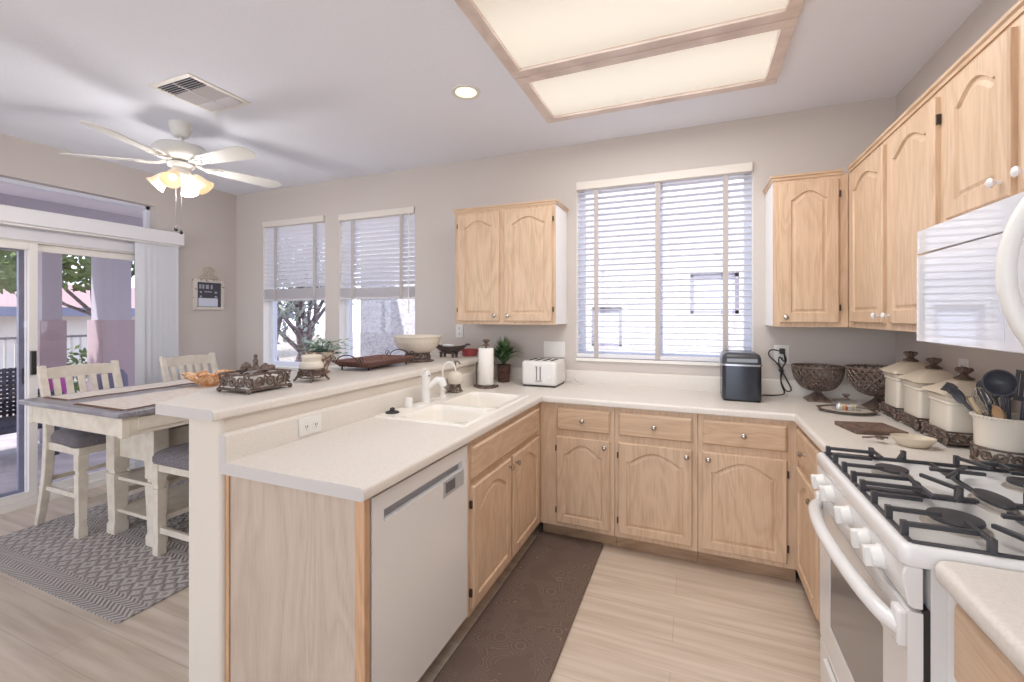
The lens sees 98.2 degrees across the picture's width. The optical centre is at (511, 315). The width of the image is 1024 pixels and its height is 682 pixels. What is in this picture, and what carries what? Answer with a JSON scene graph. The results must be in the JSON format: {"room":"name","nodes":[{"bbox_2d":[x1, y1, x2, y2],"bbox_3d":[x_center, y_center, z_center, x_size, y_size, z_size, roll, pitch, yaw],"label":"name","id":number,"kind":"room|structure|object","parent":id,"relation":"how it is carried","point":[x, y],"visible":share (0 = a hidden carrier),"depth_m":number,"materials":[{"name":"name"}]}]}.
{"room":"kitchen","nodes":[
{"label":"kitchen","id":0,"kind":"room"},
{"bbox_2d":[0,133,235,379],"bbox_3d":[-4.326,0.056,1.802,0.149,2.736,6.600,0,0,22],"label":"wall","id":1,"kind":"structure","parent":0,"point":[207,222],"depth_m":4.32,"materials":[{"name":"grey paint"}]},
{"bbox_2d":[0,238,134,514],"bbox_3d":[-3.712,0.413,3.344,0.209,2.020,1.960,0,0,22],"label":"door","id":2,"kind":"structure","parent":1,"relation":"in","point":[26,494],"depth_m":3.36,"materials":[{"name":"white paint"}]},
{"bbox_2d":[0,224,134,252],"bbox_3d":[-3.636,-0.669,3.264,0.012,0.215,2.030,0,0,22],"label":"trim","id":3,"kind":"structure","parent":1,"relation":"attached to","point":[6,231],"depth_m":3.49,"materials":[{"name":"white"}]},
{"bbox_2d":[0,177,149,227],"bbox_3d":[-3.760,-0.901,3.253,0.050,0.231,1.914,0,0,22],"label":"window","id":4,"kind":"structure","parent":1,"relation":"in","point":[146,210],"depth_m":3.68,"materials":[{"name":"white plastic"}]},
{"bbox_2d":[0,204,183,468],"bbox_3d":[-3.567,0.301,3.244,0.095,2.165,2.145,0,0,22],"label":"vertical blind","id":5,"kind":"object","parent":1,"relation":"attached to","point":[156,251],"visible":0.77,"depth_m":3.97,"materials":[{"name":"grey"}]},
{"bbox_2d":[192,266,223,309],"bbox_3d":[-3.105,-0.286,4.542,0.022,0.449,0.313,0,0,22],"label":"wall sign","id":6,"kind":"object","parent":1,"relation":"attached to","point":[208,294],"visible":1,"depth_m":4.53,"materials":[{"name":"grey wood"}]},
{"bbox_2d":[189,364,477,681],"bbox_3d":[-0.672,0.893,2.637,0.186,1.060,2.271,0,0,22],"label":"wall","id":7,"kind":"structure","parent":0,"point":[207,487],"depth_m":1.59,"materials":[{"name":"beige paint"}]},
{"bbox_2d":[155,353,494,421],"bbox_3d":[-0.891,0.343,2.706,0.672,0.038,2.306,0,0,22],"label":"bar","id":8,"kind":"object","parent":7,"relation":"on","point":[210,405],"visible":0.74,"depth_m":1.92,"materials":[{"name":"beige stone"}]},
{"bbox_2d":[216,354,291,394],"bbox_3d":[-1.128,0.245,1.950,0.202,0.156,0.222,0,0,22],"label":"caddy","id":9,"kind":"object","parent":8,"relation":"on","point":[264,368],"visible":0.93,"depth_m":1.90,"materials":[{"name":"brown metal"}]},
{"bbox_2d":[224,374,284,389],"bbox_3d":[-1.128,0.286,1.950,0.156,0.042,0.176,0,0,22],"label":"napkin stack","id":10,"kind":"object","parent":9,"relation":"in","point":[254,378],"visible":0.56,"depth_m":1.91,"materials":[{"name":"white paper"}]},
{"bbox_2d":[293,354,329,382],"bbox_3d":[-0.999,0.258,2.211,0.124,0.129,0.124,0,0,22],"label":"candle jar","id":11,"kind":"object","parent":8,"relation":"on","point":[311,363],"visible":1,"depth_m":2.17,"materials":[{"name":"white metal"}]},
{"bbox_2d":[284,335,353,373],"bbox_3d":[-1.061,0.216,2.494,0.373,0.215,0.371,0,0,22],"label":"potted plant","id":12,"kind":"object","parent":8,"relation":"on","point":[327,354],"visible":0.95,"depth_m":2.47,"materials":[{"name":"green plant"}]},
{"bbox_2d":[331,349,415,370],"bbox_3d":[-0.871,0.275,2.829,0.310,0.096,0.507,0,0,22],"label":"wicker tray","id":13,"kind":"object","parent":8,"relation":"on","point":[371,361],"visible":0.93,"depth_m":2.81,"materials":[{"name":"brown wicker"}]},
{"bbox_2d":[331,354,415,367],"bbox_3d":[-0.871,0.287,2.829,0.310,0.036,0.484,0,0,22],"label":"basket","id":14,"kind":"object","parent":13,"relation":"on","point":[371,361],"depth_m":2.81,"materials":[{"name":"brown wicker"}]},
{"bbox_2d":[392,334,441,362],"bbox_3d":[-0.677,0.232,3.176,0.348,0.184,0.348,0,0,22],"label":"footed bowl","id":15,"kind":"object","parent":8,"relation":"on","point":[420,344],"visible":0.86,"depth_m":3.07,"materials":[{"name":"beige ceramic"}]},
{"bbox_2d":[436,343,469,357],"bbox_3d":[-0.478,0.266,3.462,0.330,0.111,0.110,0,0,22],"label":"dish","id":16,"kind":"object","parent":8,"relation":"on","point":[444,350],"visible":0.88,"depth_m":3.42,"materials":[{"name":"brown metal"}]},
{"bbox_2d":[0,482,820,681],"bbox_3d":[-1.583,1.474,0.753,6.021,0.100,6.750,0,0,22],"label":"floor","id":17,"kind":"structure","parent":0,"point":[640,616],"depth_m":2.01,"materials":[{"name":"wood"}]},
{"bbox_2d":[0,478,188,623],"bbox_3d":[-2.232,1.419,3.221,1.660,0.008,1.864,0,0,22],"label":"area rug","id":18,"kind":"object","parent":17,"relation":"on","point":[115,578],"visible":0.33,"depth_m":2.54,"materials":[{"name":"grey fabric"}]},
{"bbox_2d":[34,360,144,538],"bbox_3d":[-2.901,0.877,3.107,0.545,1.075,0.479,0,0,22],"label":"counter chair","id":19,"kind":"object","parent":18,"relation":"on","point":[78,443],"visible":0.48,"depth_m":2.95,"materials":[{"name":"beige paint"}]},
{"bbox_2d":[19,371,276,546],"bbox_3d":[-2.244,0.962,3.197,1.035,0.905,1.495,0,0,22],"label":"dining table","id":20,"kind":"object","parent":18,"relation":"on","point":[139,433],"visible":0.5,"depth_m":2.73,"materials":[{"name":"beige paint"}]},
{"bbox_2d":[43,376,230,400],"bbox_3d":[-2.589,0.506,3.217,0.279,0.006,1.104,0,0,22],"label":"table runner","id":21,"kind":"object","parent":20,"relation":"on","point":[81,395],"visible":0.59,"depth_m":3.01,"materials":[{"name":"white fabric"}]},
{"bbox_2d":[73,384,219,410],"bbox_3d":[-2.092,0.506,2.991,0.489,0.006,1.144,0,0,22],"label":"table runner","id":22,"kind":"object","parent":20,"relation":"on","point":[148,399],"visible":0.44,"depth_m":2.69,"materials":[{"name":"brown"}]},
{"bbox_2d":[181,369,235,386],"bbox_3d":[-2.207,0.454,3.229,0.344,0.111,0.341,0,0,22],"label":"bowl","id":23,"kind":"object","parent":22,"relation":"on","point":[204,378],"visible":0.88,"depth_m":3.17,"materials":[{"name":"orange glass"}]},
{"bbox_2d":[118,466,186,485],"bbox_3d":[-2.244,1.052,3.210,0.455,0.022,0.850,0,0,22],"label":"shelf","id":24,"kind":"object","parent":20,"relation":"attached to","point":[137,476],"depth_m":2.88,"materials":[{"name":"beige paint"}]},
{"bbox_2d":[118,482,188,519],"bbox_3d":[-2.244,1.262,3.210,0.455,0.022,0.850,0,0,22],"label":"shelf","id":25,"kind":"object","parent":20,"relation":"attached to","point":[178,496],"depth_m":2.94,"materials":[{"name":"beige paint"}]},
{"bbox_2d":[152,442,188,556],"bbox_3d":[-1.767,1.099,2.932,0.450,0.632,0.880,0,0,22],"label":"counter chair","id":26,"kind":"object","parent":18,"relation":"on","point":[174,460],"visible":0.23,"depth_m":2.61,"materials":[{"name":"beige paint"}]},
{"bbox_2d":[159,353,217,381],"bbox_3d":[-2.634,0.877,3.809,0.545,1.075,0.479,0,0,22],"label":"counter chair","id":27,"kind":"object","parent":18,"relation":"on","point":[189,360],"visible":0.14,"depth_m":3.85,"materials":[{"name":"beige paint"}]},
{"bbox_2d":[226,475,369,681],"bbox_3d":[-0.723,0.988,1.462,0.611,0.872,0.024,0,0,22],"label":"end panel","id":28,"kind":"object","parent":17,"relation":"on","point":[298,561],"visible":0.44,"depth_m":1.45,"materials":[{"name":"grey wood"}]},
{"bbox_2d":[370,444,466,681],"bbox_3d":[-0.590,0.989,1.764,0.606,0.867,0.620,0,0,22],"label":"dishwasher","id":29,"kind":"object","parent":17,"relation":"on","point":[418,524],"visible":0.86,"depth_m":1.59,"materials":[{"name":"grey metal"}]},
{"bbox_2d":[453,403,539,634],"bbox_3d":[-0.256,0.987,2.528,0.658,0.871,1.038,0,0,22],"label":"base cabinet","id":30,"kind":"object","parent":17,"relation":"on","point":[503,463],"visible":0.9,"depth_m":2.23,"materials":[{"name":"brown wood"}]},
{"bbox_2d":[433,532,602,681],"bbox_3d":[0.065,1.416,2.070,0.416,0.014,1.644,0,0,22],"label":"kitchen mat","id":31,"kind":"object","parent":17,"relation":"on","point":[522,632],"visible":1,"depth_m":2.06,"materials":[{"name":"brown rubber"}]},
{"bbox_2d":[540,402,616,545],"bbox_3d":[0.506,0.987,3.022,0.474,0.871,0.656,0,0,22],"label":"base cabinet","id":32,"kind":"object","parent":17,"relation":"on","point":[577,442],"visible":0.91,"depth_m":2.75,"materials":[{"name":"brown wood"}]},
{"bbox_2d":[615,408,697,561],"bbox_3d":[0.939,0.987,2.843,0.460,0.871,0.656,0,0,22],"label":"base cabinet","id":33,"kind":"object","parent":17,"relation":"on","point":[656,452],"visible":0.96,"depth_m":2.58,"materials":[{"name":"brown wood"}]},
{"bbox_2d":[698,414,797,581],"bbox_3d":[1.377,0.987,2.663,0.482,0.871,0.656,0,0,22],"label":"base cabinet","id":34,"kind":"object","parent":17,"relation":"on","point":[747,466],"visible":0.92,"depth_m":2.40,"materials":[{"name":"brown wood"}]},
{"bbox_2d":[796,426,822,622],"bbox_3d":[1.618,0.987,1.886,0.656,0.871,0.797,0,0,22],"label":"base cabinet","id":35,"kind":"object","parent":17,"relation":"on","point":[807,540],"visible":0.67,"depth_m":2.06,"materials":[{"name":"brown wood"}]},
{"bbox_2d":[219,366,1001,501],"bbox_3d":[0.633,0.480,2.095,2.640,0.139,2.276,0,0,22],"label":"countertop","id":36,"kind":"structure","parent":35,"relation":"on","point":[356,455],"depth_m":1.95,"materials":[{"name":"beige laminate"}]},
{"bbox_2d":[299,414,320,436],"bbox_3d":[-0.849,0.461,1.871,0.009,0.073,0.116,0,0,22],"label":"wall outlet","id":37,"kind":"object","parent":36,"relation":"attached to","point":[312,424],"visible":1,"depth_m":1.86,"materials":[{"name":"white plastic"}]},
{"bbox_2d":[414,368,446,406],"bbox_3d":[-0.448,0.396,2.551,0.138,0.212,0.240,0,0,22],"label":"faucet","id":38,"kind":"object","parent":36,"relation":"on","point":[427,384],"visible":1,"depth_m":2.53,"materials":[{"name":"white metal"}]},
{"bbox_2d":[374,390,528,426],"bbox_3d":[-0.291,0.559,2.527,0.517,0.225,0.859,0,0,22],"label":"sink","id":39,"kind":"object","parent":36,"relation":"in","point":[465,408],"depth_m":2.46,"materials":[{"name":"white ceramic"}]},
{"bbox_2d":[448,361,462,392],"bbox_3d":[-0.370,0.395,2.904,0.100,0.209,0.100,0,0,22],"label":"soap dispenser","id":40,"kind":"object","parent":39,"relation":"on","point":[455,377],"visible":0.99,"depth_m":2.87,"materials":[{"name":"beige ceramic"}]},
{"bbox_2d":[448,371,462,383],"bbox_3d":[-0.370,0.402,2.904,0.100,0.084,0.100,0,0,22],"label":"bottle","id":41,"kind":"object","parent":40,"relation":"on","point":[455,377],"depth_m":2.86,"materials":[{"name":"beige ceramic"}]},
{"bbox_2d":[473,339,498,388],"bbox_3d":[-0.186,0.337,3.174,0.156,0.346,0.156,0,0,-37],"label":"paper towel holder","id":42,"kind":"object","parent":36,"relation":"on","point":[485,341],"visible":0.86,"depth_m":3.15,"materials":[{"name":"brown metal"}]},
{"bbox_2d":[478,348,493,384],"bbox_3d":[-0.186,0.359,3.174,0.108,0.260,0.108,0,0,22],"label":"paper towel roll","id":43,"kind":"object","parent":42,"relation":"on","point":[485,355],"visible":0.99,"depth_m":3.13,"materials":[{"name":"white paper"}]},
{"bbox_2d":[492,335,525,382],"bbox_3d":[-0.071,0.327,3.412,0.384,0.365,0.341,0,0,22],"label":"potted plant","id":44,"kind":"object","parent":36,"relation":"on","point":[504,351],"visible":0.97,"depth_m":3.39,"materials":[{"name":"green plant"}]},
{"bbox_2d":[522,358,564,387],"bbox_3d":[0.236,0.416,3.288,0.263,0.186,0.278,0,0,22],"label":"toaster","id":45,"kind":"object","parent":36,"relation":"on","point":[536,372],"visible":1,"depth_m":3.18,"materials":[{"name":"white plastic"}]},
{"bbox_2d":[719,350,761,402],"bbox_3d":[1.416,0.364,2.758,0.218,0.290,0.294,0,0,22],"label":"ice maker","id":46,"kind":"object","parent":36,"relation":"on","point":[740,370],"visible":1,"depth_m":2.63,"materials":[{"name":"grey metal"}]},
{"bbox_2d":[762,348,791,395],"bbox_3d":[1.643,0.359,2.825,0.242,0.301,0.093,0,0,-10],"label":"power cord","id":47,"kind":"object","parent":36,"relation":"on","point":[781,350],"visible":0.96,"depth_m":2.83,"materials":[{"name":"black plastic"}]},
{"bbox_2d":[791,363,845,402],"bbox_3d":[1.840,0.402,2.669,0.273,0.213,0.272,0,0,22],"label":"bowl","id":48,"kind":"object","parent":36,"relation":"on","point":[816,395],"visible":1,"depth_m":2.63,"materials":[{"name":"brown metal"}]},
{"bbox_2d":[815,393,878,414],"bbox_3d":[1.777,0.461,2.360,0.258,0.097,0.220,0,0,22],"label":"butter dish","id":49,"kind":"object","parent":36,"relation":"on","point":[826,407],"visible":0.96,"depth_m":2.34,"materials":[{"name":"brown metal"}]},
{"bbox_2d":[845,364,887,410],"bbox_3d":[2.018,0.394,2.439,0.301,0.230,0.302,0,0,-11],"label":"bowl","id":50,"kind":"object","parent":36,"relation":"on","point":[879,395],"visible":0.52,"depth_m":2.43,"materials":[{"name":"brown metal"}]},
{"bbox_2d":[834,421,908,435],"bbox_3d":[1.595,0.499,1.977,0.200,0.020,0.176,0,0,10],"label":"trivet","id":51,"kind":"object","parent":36,"relation":"on","point":[866,428],"visible":0.99,"depth_m":1.95,"materials":[{"name":"brown wood"}]},
{"bbox_2d":[862,433,936,448],"bbox_3d":[1.526,0.490,1.750,0.228,0.039,0.100,0,0,30],"label":"spoon rest","id":52,"kind":"object","parent":36,"relation":"on","point":[903,439],"visible":1,"depth_m":1.72,"materials":[{"name":"beige ceramic"}]},
{"bbox_2d":[878,351,926,419],"bbox_3d":[1.987,0.340,2.210,0.207,0.331,0.208,0,0,22],"label":"canister","id":53,"kind":"object","parent":36,"relation":"on","point":[893,403],"visible":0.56,"depth_m":2.19,"materials":[{"name":"beige ceramic"}]},
{"bbox_2d":[896,357,955,430],"bbox_3d":[1.900,0.346,1.998,0.207,0.319,0.208,0,0,22],"label":"canister","id":54,"kind":"object","parent":36,"relation":"on","point":[916,410],"visible":0.6,"depth_m":1.98,"materials":[{"name":"beige ceramic"}]},
{"bbox_2d":[920,367,1012,445],"bbox_3d":[1.807,0.354,1.772,0.207,0.303,0.208,0,0,22],"label":"canister","id":55,"kind":"object","parent":36,"relation":"on","point":[950,421],"visible":0.62,"depth_m":1.73,"materials":[{"name":"white ceramic"}]},
{"bbox_2d":[969,410,1023,470],"bbox_3d":[1.707,0.426,1.532,0.178,0.166,0.178,0,0,22],"label":"utensil crock","id":56,"kind":"object","parent":36,"relation":"on","point":[1002,440],"visible":0.84,"depth_m":1.50,"materials":[{"name":"beige ceramic"}]},
{"bbox_2d":[940,382,973,411],"bbox_3d":[1.698,0.367,1.630,0.044,0.230,0.214,0,0,-14],"label":"slotted spatula","id":57,"kind":"object","parent":56,"relation":"in","point":[958,395],"visible":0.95,"depth_m":1.69,"materials":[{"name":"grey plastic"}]},
{"bbox_2d":[972,387,995,416],"bbox_3d":[1.665,0.365,1.542,0.095,0.233,0.053,0,0,22],"label":"whisk","id":58,"kind":"object","parent":56,"relation":"in","point":[989,414],"visible":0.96,"depth_m":1.55,"materials":[{"name":"silver metal"}]},
{"bbox_2d":[976,380,993,415],"bbox_3d":[1.674,0.353,1.550,0.050,0.254,0.072,0,0,-44],"label":"spoon","id":59,"kind":"object","parent":56,"relation":"in","point":[979,383],"visible":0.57,"depth_m":1.57,"materials":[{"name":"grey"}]},
{"bbox_2d":[992,406,1004,418],"bbox_3d":[1.663,0.393,1.514,0.059,0.176,0.033,0,0,-33],"label":"wooden spoon","id":60,"kind":"object","parent":56,"relation":"in","point":[997,412],"visible":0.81,"depth_m":1.51,"materials":[{"name":"brown wood"}]},
{"bbox_2d":[982,369,1018,412],"bbox_3d":[1.648,0.330,1.500,0.075,0.301,0.095,0,0,22],"label":"ladle","id":61,"kind":"object","parent":56,"relation":"in","point":[1002,383],"visible":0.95,"depth_m":1.50,"materials":[{"name":"black plastic"}]},
{"bbox_2d":[1013,369,1023,420],"bbox_3d":[1.720,0.332,1.490,0.018,0.296,0.078,0,0,8],"label":"slotted turner","id":62,"kind":"object","parent":56,"relation":"in","point":[1020,397],"visible":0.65,"depth_m":1.50,"materials":[{"name":"black plastic"}]},
{"bbox_2d":[808,446,1023,681],"bbox_3d":[1.272,0.854,1.181,0.759,1.140,0.753,0,0,22],"label":"gas range","id":63,"kind":"object","parent":17,"relation":"on","point":[882,525],"visible":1,"depth_m":1.15,"materials":[{"name":"white metal"}]},
{"bbox_2d":[817,452,1023,572],"bbox_3d":[1.294,0.520,1.179,0.665,0.043,0.740,0,0,22],"label":"cooktop","id":64,"kind":"object","parent":63,"relation":"in","point":[915,549],"depth_m":1.15,"materials":[{"name":"white metal"}]},
{"bbox_2d":[954,603,1023,681],"bbox_3d":[1.005,0.987,0.398,0.656,0.871,0.865,0,0,22],"label":"base cabinet","id":65,"kind":"object","parent":17,"relation":"on","point":[977,658],"visible":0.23,"depth_m":0.82,"materials":[{"name":"brown wood"}]},
{"bbox_2d":[935,561,1023,675],"bbox_3d":[0.994,0.529,0.357,0.643,0.040,1.004,0,0,22],"label":"countertop","id":66,"kind":"structure","parent":65,"relation":"on","point":[993,598],"depth_m":0.81,"materials":[{"name":"white stone"}]},
{"bbox_2d":[0,0,982,194],"bbox_3d":[-1.583,-1.387,0.753,6.021,0.150,6.750,0,0,22],"label":"ceiling","id":67,"kind":"structure","parent":0,"point":[334,89],"depth_m":2.45,"materials":[{"name":"white paint"}]},
{"bbox_2d":[59,119,281,234],"bbox_3d":[-2.215,-0.932,3.019,1.219,0.761,1.264,0,0,22],"label":"ceiling fan","id":68,"kind":"object","parent":67,"relation":"hanging from","point":[182,157],"visible":1,"depth_m":2.96,"materials":[{"name":"white"}]},
{"bbox_2d":[148,73,250,112],"bbox_3d":[-1.839,-1.305,2.627,0.350,0.014,0.370,0,0,22],"label":"ceiling vent","id":69,"kind":"object","parent":67,"relation":"in","point":[187,87],"visible":1,"depth_m":2.60,"materials":[{"name":"white metal"}]},
{"bbox_2d":[451,84,480,99],"bbox_3d":[-0.270,-1.310,2.597,0.172,0.006,0.172,0,0,22],"label":"recessed light","id":70,"kind":"object","parent":67,"relation":"in","point":[463,91],"visible":1,"depth_m":2.60,"materials":[{"name":"white glass"}]},
{"bbox_2d":[454,0,804,122],"bbox_3d":[0.533,-1.296,1.936,1.318,0.034,1.650,0,0,22],"label":"ceiling light","id":71,"kind":"object","parent":67,"relation":"attached to","point":[572,59],"visible":1,"depth_m":2.12,"materials":[{"name":"white plastic"}]},
{"bbox_2d":[473,0,787,67],"bbox_3d":[0.419,-1.298,1.660,1.194,0.006,0.928,0,0,22],"label":"diffuser","id":72,"kind":"object","parent":71,"relation":"attached to","point":[530,33],"depth_m":1.95,"materials":[{"name":"white plastic"}]},
{"bbox_2d":[531,30,778,115],"bbox_3d":[0.735,-1.298,2.425,1.194,0.006,0.468,0,0,22],"label":"diffuser","id":73,"kind":"object","parent":71,"relation":"attached to","point":[749,59],"depth_m":2.41,"materials":[{"name":"white plastic"}]},
{"bbox_2d":[236,96,895,383],"bbox_3d":[-0.327,0.056,3.805,6.021,2.736,0.150,0,0,22],"label":"wall","id":74,"kind":"structure","parent":0,"point":[833,137],"depth_m":3.42,"materials":[{"name":"grey paint"}]},
{"bbox_2d":[263,228,299,369],"bbox_3d":[-2.203,-0.221,4.563,0.855,1.535,0.147,0,0,22],"label":"window","id":75,"kind":"structure","parent":74,"relation":"in","point":[269,307],"depth_m":4.71,"materials":[{"name":"white plastic"}]},
{"bbox_2d":[262,215,324,300],"bbox_3d":[-2.219,-0.572,4.524,0.843,0.830,0.069,0,0,22],"label":"window blind","id":76,"kind":"object","parent":75,"relation":"attached to","point":[278,227],"visible":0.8,"depth_m":4.52,"materials":[{"name":"white plastic"}]},
{"bbox_2d":[339,206,414,358],"bbox_3d":[-1.242,-0.215,4.167,0.871,1.523,0.147,0,0,22],"label":"window","id":77,"kind":"structure","parent":74,"relation":"in","point":[345,306],"depth_m":4.34,"materials":[{"name":"white plastic"}]},
{"bbox_2d":[338,206,414,312],"bbox_3d":[-1.260,-0.500,4.124,0.859,0.948,0.078,0,0,22],"label":"window blind","id":78,"kind":"object","parent":77,"relation":"attached to","point":[350,222],"visible":0.93,"depth_m":4.12,"materials":[{"name":"white plastic"}]},
{"bbox_2d":[453,199,568,324],"bbox_3d":[-0.018,-0.379,3.398,0.834,0.884,0.363,0,0,22],"label":"upper cabinet","id":79,"kind":"object","parent":74,"relation":"attached to","point":[511,259],"visible":1,"depth_m":3.25,"materials":[{"name":"brown wood"}]},
{"bbox_2d":[220,366,884,462],"bbox_3d":[0.634,0.460,2.095,2.639,0.099,2.275,0,0,22],"label":"backsplash","id":80,"kind":"structure","parent":74,"relation":"attached to","point":[247,441],"depth_m":2.51,"materials":[{"name":"beige laminate"}]},
{"bbox_2d":[544,341,564,357],"bbox_3d":[0.328,0.260,3.449,0.170,0.122,0.008,0,0,22],"label":"switch plate","id":81,"kind":"object","parent":74,"relation":"attached to","point":[551,348],"visible":1,"depth_m":3.45,"materials":[{"name":"white plastic"}]},
{"bbox_2d":[576,171,752,365],"bbox_3d":[1.067,-0.337,3.216,1.193,1.351,0.147,0,0,22],"label":"window","id":82,"kind":"structure","parent":74,"relation":"in","point":[581,342],"depth_m":3.23,"materials":[{"name":"white plastic"}]},
{"bbox_2d":[576,162,752,361],"bbox_3d":[1.044,-0.349,3.160,1.181,1.322,0.069,0,0,22],"label":"window blind","id":83,"kind":"object","parent":82,"relation":"attached to","point":[724,171],"visible":0.87,"depth_m":3.15,"materials":[{"name":"white plastic"}]},
{"bbox_2d":[774,345,788,363],"bbox_3d":[1.742,0.248,2.866,0.084,0.120,0.009,0,0,22],"label":"wall outlet","id":84,"kind":"object","parent":74,"relation":"attached to","point":[786,347],"visible":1,"depth_m":2.87,"materials":[{"name":"white plastic"}]},
{"bbox_2d":[763,169,847,326],"bbox_3d":[1.753,-0.379,2.669,0.384,0.884,0.363,0,0,22],"label":"upper cabinet","id":85,"kind":"object","parent":74,"relation":"attached to","point":[806,214],"visible":1,"depth_m":2.54,"materials":[{"name":"brown wood"}]},
{"bbox_2d":[896,0,1023,413],"bbox_3d":[1.103,0.056,-0.434,0.150,2.736,6.600,0,0,22],"label":"wall","id":86,"kind":"structure","parent":0,"point":[988,12],"depth_m":2.03,"materials":[{"name":"grey paint"}]},
{"bbox_2d":[847,76,947,331],"bbox_3d":[1.861,-0.379,2.086,0.363,0.884,1.358,0,0,22],"label":"upper cabinet","id":87,"kind":"object","parent":86,"relation":"attached to","point":[897,185],"visible":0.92,"depth_m":1.87,"materials":[{"name":"brown wood"}]},
{"bbox_2d":[942,0,1023,219],"bbox_3d":[1.458,-0.558,1.108,0.363,0.524,0.758,0,0,22],"label":"upper cabinet","id":88,"kind":"object","parent":86,"relation":"attached to","point":[985,87],"visible":0.98,"depth_m":1.28,"materials":[{"name":"brown wood"}]},
{"bbox_2d":[917,192,1023,353],"bbox_3d":[1.406,-0.101,1.128,0.470,0.384,0.749,0,0,22],"label":"microwave","id":89,"kind":"object","parent":88,"relation":"attached to","point":[970,265],"visible":1,"depth_m":1.21,"materials":[{"name":"white plastic"}]},
{"label":"outside","id":90,"kind":"structure","parent":0,"visible":0},
{"bbox_3d":[-16.339,1.595,-5.822,52.000,0.098,30.151,0,0,22],"label":"ground","id":91,"kind":"structure","parent":90,"visible":0},
{"bbox_2d":[0,250,16,294],"bbox_3d":[-7.921,-1.133,5.056,3.783,5.365,3.776,0,0,22],"label":"tree","id":92,"kind":"object","parent":91,"relation":"on","point":[5,275],"visible":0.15,"depth_m":6.21,"materials":[{"name":"green plant"}]},
{"bbox_2d":[0,433,134,493],"bbox_3d":[-5.347,1.494,3.628,3.129,0.100,8.000,0,0,22],"label":"patio slab","id":93,"kind":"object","parent":91,"relation":"on","point":[63,462],"depth_m":4.37,"materials":[{"name":"concrete"}]},
{"bbox_2d":[0,367,62,454],"bbox_3d":[-5.129,0.999,4.458,0.640,0.890,0.680,0,0,22],"label":"patio chair","id":94,"kind":"object","parent":93,"relation":"on","point":[8,424],"visible":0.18,"depth_m":4.68,"materials":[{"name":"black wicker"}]},
{"bbox_2d":[39,427,63,443],"bbox_3d":[-5.009,1.224,5.274,0.500,0.440,0.800,0,0,22],"label":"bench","id":95,"kind":"object","parent":93,"relation":"on","point":[40,429],"visible":0.02,"depth_m":5.02,"materials":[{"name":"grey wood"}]},
{"bbox_2d":[97,369,127,389],"bbox_3d":[-4.968,0.838,5.505,0.189,0.330,0.294,0,0,22],"label":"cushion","id":96,"kind":"object","parent":95,"relation":"on","point":[124,375],"visible":0.23,"depth_m":5.43,"materials":[{"name":"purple fabric"}]},
{"bbox_2d":[38,252,66,438],"bbox_3d":[-5.579,0.213,5.335,0.240,2.460,0.240,0,0,22],"label":"patio column","id":97,"kind":"structure","parent":93,"relation":"on","point":[52,330],"depth_m":5.28,"materials":[{"name":"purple paint"}]},
{"bbox_2d":[87,257,134,390],"bbox_3d":[-5.378,0.213,5.955,0.360,2.460,0.360,0,0,22],"label":"patio column","id":98,"kind":"structure","parent":93,"relation":"on","point":[110,329],"depth_m":5.85,"materials":[{"name":"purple paint"}]},
{"bbox_2d":[0,193,142,226],"bbox_3d":[-6.178,-1.187,4.079,0.350,0.340,8.200,0,0,22],"label":"beam","id":99,"kind":"structure","parent":98,"relation":"on","point":[5,199],"depth_m":5.42,"materials":[{"name":"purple paint"}]},
{"bbox_2d":[0,182,363,235],"bbox_3d":[-5.170,-1.427,3.663,2.830,0.140,8.200,0,0,22],"label":"roof","id":100,"kind":"structure","parent":99,"relation":"on","point":[9,189],"depth_m":5.21,"materials":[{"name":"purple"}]},
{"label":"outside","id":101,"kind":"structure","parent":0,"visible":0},
{"bbox_2d":[0,331,359,413],"bbox_3d":[-4.914,1.595,21.917,52.000,0.098,29.849,0,0,22],"label":"ground","id":102,"kind":"structure","parent":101,"point":[283,354],"depth_m":21.72,"materials":[{"name":"white"}]},
{"bbox_2d":[0,334,86,402],"bbox_3d":[-8.615,0.944,7.678,0.040,1.200,9.000,0,0,22],"label":"picket fence","id":103,"kind":"object","parent":102,"relation":"on","point":[5,338],"visible":0.04,"depth_m":7.68,"materials":[{"name":"grey wood"}]},
{"bbox_2d":[12,345,86,392],"bbox_3d":[-7.270,1.050,7.254,1.239,1.160,1.247,0,0,22],"label":"shrub","id":104,"kind":"object","parent":102,"relation":"on","point":[84,351],"visible":0.08,"depth_m":7.33,"materials":[{"name":"green plant"}]},
{"bbox_2d":[0,254,134,387],"bbox_3d":[-7.897,-1.335,8.354,5.403,5.776,4.782,0,0,22],"label":"tree","id":105,"kind":"object","parent":102,"relation":"on","point":[69,275],"visible":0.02,"depth_m":7.85,"materials":[{"name":"green plant"}]},
{"bbox_2d":[0,285,292,381],"bbox_3d":[-13.341,0.308,12.328,4.920,2.470,13.000,0,0,22],"label":"house","id":106,"kind":"structure","parent":102,"relation":"on","point":[76,320],"depth_m":11.34,"materials":[{"name":"white"}]},
{"bbox_2d":[277,235,359,361],"bbox_3d":[-5.028,-0.682,9.533,5.233,4.500,4.345,0,0,22],"label":"tree","id":107,"kind":"object","parent":102,"relation":"on","point":[305,330],"visible":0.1,"depth_m":9.10,"materials":[{"name":"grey plant"}]},
{"bbox_2d":[360,179,743,356],"bbox_3d":[1.792,-0.317,5.771,9.300,3.720,0.200,0,0,22],"label":"house","id":108,"kind":"structure","parent":102,"relation":"on","point":[380,319],"depth_m":5.65,"materials":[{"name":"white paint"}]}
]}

